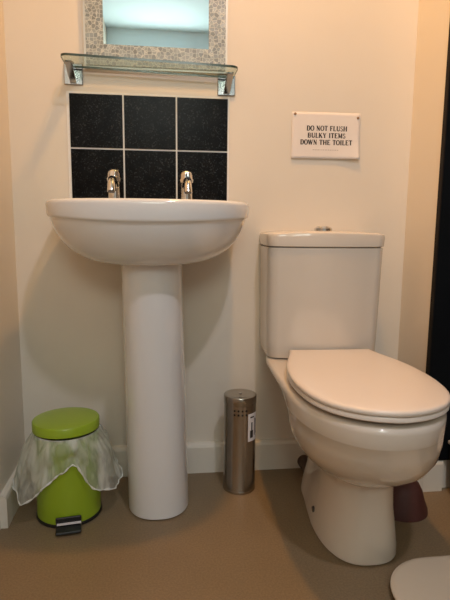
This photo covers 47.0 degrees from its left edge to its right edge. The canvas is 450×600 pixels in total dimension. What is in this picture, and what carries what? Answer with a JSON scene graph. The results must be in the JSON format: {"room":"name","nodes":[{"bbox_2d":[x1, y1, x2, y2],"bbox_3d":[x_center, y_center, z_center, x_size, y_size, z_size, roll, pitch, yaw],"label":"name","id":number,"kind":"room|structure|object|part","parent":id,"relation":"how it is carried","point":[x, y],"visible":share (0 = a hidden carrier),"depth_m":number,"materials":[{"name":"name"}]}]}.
{"room":"bathroom","nodes":[
{"label":"bathroom","id":0,"kind":"room"},
{"bbox_2d":[0,0,24,528],"bbox_3d":[-0.471,-0.385,-0.040,0.100,2.350,3.000,-1,8,-7],"label":"wall","id":1,"kind":"structure","parent":0,"point":[12,435],"depth_m":1.42,"materials":[{"name":"paint"}]},
{"bbox_2d":[0,467,30,528],"bbox_3d":[-0.592,0.532,1.474,0.018,0.090,0.267,-1,8,-7],"label":"baseboard","id":2,"kind":"structure","parent":1,"relation":"attached to","point":[9,505],"depth_m":1.38,"materials":[{"name":"white paint"}]},
{"bbox_2d":[3,0,418,445],"bbox_3d":[-0.071,-0.617,1.555,1.292,2.350,0.100,-1,8,-7],"label":"wall","id":3,"kind":"structure","parent":0,"point":[332,56],"depth_m":1.56,"materials":[{"name":"paint"}]},
{"bbox_2d":[66,91,229,200],"bbox_3d":[-0.219,-0.440,1.508,0.465,0.308,0.006,-1,8,-7],"label":"backsplash","id":4,"kind":"structure","parent":3,"relation":"attached to","point":[150,139],"depth_m":1.50,"materials":[{"name":"tile"}]},
{"bbox_2d":[60,53,237,95],"bbox_3d":[-0.203,-0.621,1.421,0.486,0.070,0.128,-1,8,-7],"label":"glass shelf","id":5,"kind":"object","parent":3,"relation":"attached to","point":[73,73],"visible":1,"depth_m":1.45,"materials":[{"name":"clear glass"}]},
{"bbox_3d":[-0.420,-0.622,1.410,0.018,0.038,0.088,-1,8,-7],"label":"bracket arm","id":6,"kind":"part","parent":5,"relation":"part of","materials":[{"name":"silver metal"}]},
{"bbox_3d":[-0.201,-0.637,1.409,0.467,0.018,0.108,-1,8,-7],"label":"glass plate","id":7,"kind":"part","parent":5,"relation":"part of","materials":[{"name":"clear glass"}]},
{"bbox_3d":[0.009,-0.614,1.465,0.018,0.040,0.088,-1,8,-7],"label":"bracket arm","id":8,"kind":"part","parent":5,"relation":"part of","materials":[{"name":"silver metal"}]},
{"bbox_2d":[82,0,227,74],"bbox_3d":[-0.192,-0.853,1.444,0.402,0.404,0.019,-1,8,-7],"label":"wall mirror","id":9,"kind":"object","parent":3,"relation":"attached to","point":[173,30],"visible":0.91,"depth_m":1.45,"materials":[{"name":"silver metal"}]},
{"bbox_2d":[103,0,208,48],"bbox_3d":[-0.191,-0.852,1.438,0.294,0.280,0.002,-1,8,-7],"label":"mirror glass","id":10,"kind":"object","parent":9,"relation":"attached to","point":[127,24],"depth_m":1.45,"materials":[{"name":"silver mirror"}]},
{"bbox_2d":[102,438,305,477],"bbox_3d":[-0.024,0.505,1.668,1.156,0.097,0.018,-1,8,-7],"label":"baseboard","id":11,"kind":"structure","parent":3,"relation":"attached to","point":[283,453],"depth_m":1.66,"materials":[{"name":"white paint"}]},
{"bbox_2d":[291,112,360,158],"bbox_3d":[0.306,-0.496,1.562,0.212,0.137,0.014,-1,8,-7],"label":"paper notice","id":12,"kind":"object","parent":3,"relation":"attached to","point":[315,135],"visible":1,"depth_m":1.56,"materials":[{"name":"white paper"}]},
{"bbox_2d":[0,468,449,599],"bbox_3d":[0.457,0.798,0.253,1.993,0.060,3.200,-1,8,-7],"label":"floor","id":13,"kind":"structure","parent":0,"point":[263,543],"depth_m":1.27,"materials":[{"name":"brown plastic"}]},
{"bbox_2d":[32,407,101,535],"bbox_3d":[-0.428,0.452,1.398,0.178,0.274,0.220,-1,8,-7],"label":"pedal bin","id":14,"kind":"object","parent":13,"relation":"on","point":[69,502],"visible":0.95,"depth_m":1.35,"materials":[{"name":"green plastic"}]},
{"bbox_3d":[-0.430,0.329,1.401,0.176,0.030,0.176,-1,8,-7],"label":"lid","id":15,"kind":"part","parent":14,"relation":"part of","materials":[{"name":"green plastic"}]},
{"bbox_2d":[12,425,122,505],"bbox_3d":[-0.427,0.430,1.416,0.289,0.174,0.214,-1,8,-7],"label":"liner","id":16,"kind":"object","parent":14,"relation":"in","point":[39,467],"visible":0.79,"depth_m":1.33,"materials":[{"name":"white"}]},
{"bbox_2d":[45,169,248,519],"bbox_3d":[-0.198,0.119,1.391,0.521,0.938,0.404,-1,8,-7],"label":"washbasin","id":17,"kind":"object","parent":13,"relation":"on","point":[151,239],"visible":1,"depth_m":1.31,"materials":[{"name":"white ceramic"}]},
{"bbox_2d":[106,169,121,197],"bbox_3d":[-0.301,-0.308,1.390,0.045,0.094,0.125,-1,8,-7],"label":"tap","id":18,"kind":"object","parent":17,"relation":"on","point":[114,178],"depth_m":1.41,"materials":[{"name":"silver metal"}]},
{"bbox_2d":[45,198,248,265],"bbox_3d":[-0.195,-0.176,1.347,0.521,0.156,0.404,-1,8,-7],"label":"basin","id":19,"kind":"object","parent":17,"relation":"in","point":[121,231],"depth_m":1.18,"materials":[{"name":"white ceramic"}]},
{"bbox_2d":[179,170,193,198],"bbox_3d":[-0.104,-0.310,1.415,0.045,0.094,0.125,-1,8,-7],"label":"tap","id":20,"kind":"object","parent":17,"relation":"on","point":[186,180],"depth_m":1.44,"materials":[{"name":"silver metal"}]},
{"bbox_2d":[223,389,256,494],"bbox_3d":[0.044,0.421,1.552,0.098,0.298,0.098,-1,8,-7],"label":"toilet brush holder","id":21,"kind":"object","parent":13,"relation":"on","point":[239,404],"visible":1,"depth_m":1.51,"materials":[{"name":"metal"}]},
{"bbox_3d":[0.045,0.289,1.532,0.098,0.026,0.098,-1,8,-7],"label":"lid","id":22,"kind":"part","parent":21,"relation":"part of","materials":[{"name":"metal"}]},
{"bbox_2d":[250,416,255,437],"bbox_3d":[0.083,0.370,1.517,0.002,0.065,0.030,6,10,34],"label":"print","id":23,"kind":"object","parent":21,"relation":"attached to","point":[252,418],"depth_m":1.51,"materials":[{"name":"black"}]},
{"bbox_2d":[259,226,449,565],"bbox_3d":[0.309,0.210,1.326,0.354,0.788,0.680,0,8,-5],"label":"toilet","id":24,"kind":"object","parent":13,"relation":"on","point":[367,423],"visible":1,"depth_m":1.24,"materials":[{"name":"white ceramic"}]},
{"bbox_3d":[0.284,-0.180,1.515,0.342,0.047,0.190,0,8,-5],"label":"cistern lid","id":25,"kind":"part","parent":24,"relation":"part of","materials":[{"name":"white ceramic"}]},
{"bbox_3d":[0.320,0.181,1.230,0.333,0.017,0.496,0,8,-5],"label":"seat lid","id":26,"kind":"part","parent":24,"relation":"part of","materials":[{"name":"white plastic"}]},
{"bbox_3d":[0.320,0.196,1.232,0.331,0.012,0.494,0,8,-5],"label":"seat","id":27,"kind":"part","parent":24,"relation":"part of","materials":[{"name":"white plastic"}]},
{"bbox_2d":[393,481,427,522],"bbox_3d":[0.499,0.443,1.443,0.144,0.296,0.144,-1,8,-7],"label":"plunger","id":28,"kind":"object","parent":13,"relation":"on","point":[410,506],"visible":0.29,"depth_m":1.41,"materials":[{"name":"red rubber"}]},
{"bbox_2d":[390,555,449,599],"bbox_3d":[0.521,0.636,1.062,0.322,0.025,0.322,-1,8,-7],"label":"bathroom scale","id":29,"kind":"object","parent":13,"relation":"on","point":[423,578],"visible":1,"depth_m":1.13,"materials":[{"name":"white plastic"}]},
{"bbox_2d":[398,0,449,487],"bbox_3d":[0.930,-0.612,1.584,0.701,2.350,0.290,-1,8,-7],"label":"wall","id":30,"kind":"structure","parent":0,"point":[433,15],"depth_m":1.53,"materials":[{"name":"paint"}]},
{"bbox_2d":[417,478,422,487],"bbox_3d":[0.570,0.514,1.647,0.018,0.097,0.208,-1,8,-7],"label":"baseboard","id":31,"kind":"structure","parent":30,"relation":"attached to","point":[420,481],"depth_m":1.55,"materials":[{"name":"white paint"}]},
{"bbox_2d":[422,460,443,491],"bbox_3d":[0.622,0.527,1.558,0.062,0.097,0.018,-1,8,-7],"label":"trim","id":32,"kind":"structure","parent":30,"relation":"attached to","point":[432,481],"depth_m":1.55,"materials":[{"name":"white paint"}]},
{"bbox_2d":[426,22,449,459],"bbox_3d":[0.884,-0.552,1.430,0.580,2.080,0.018,-1,8,-7],"label":"panel","id":33,"kind":"object","parent":30,"relation":"attached to","point":[438,346],"visible":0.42,"depth_m":1.47,"materials":[{"name":"black"}]}
]}

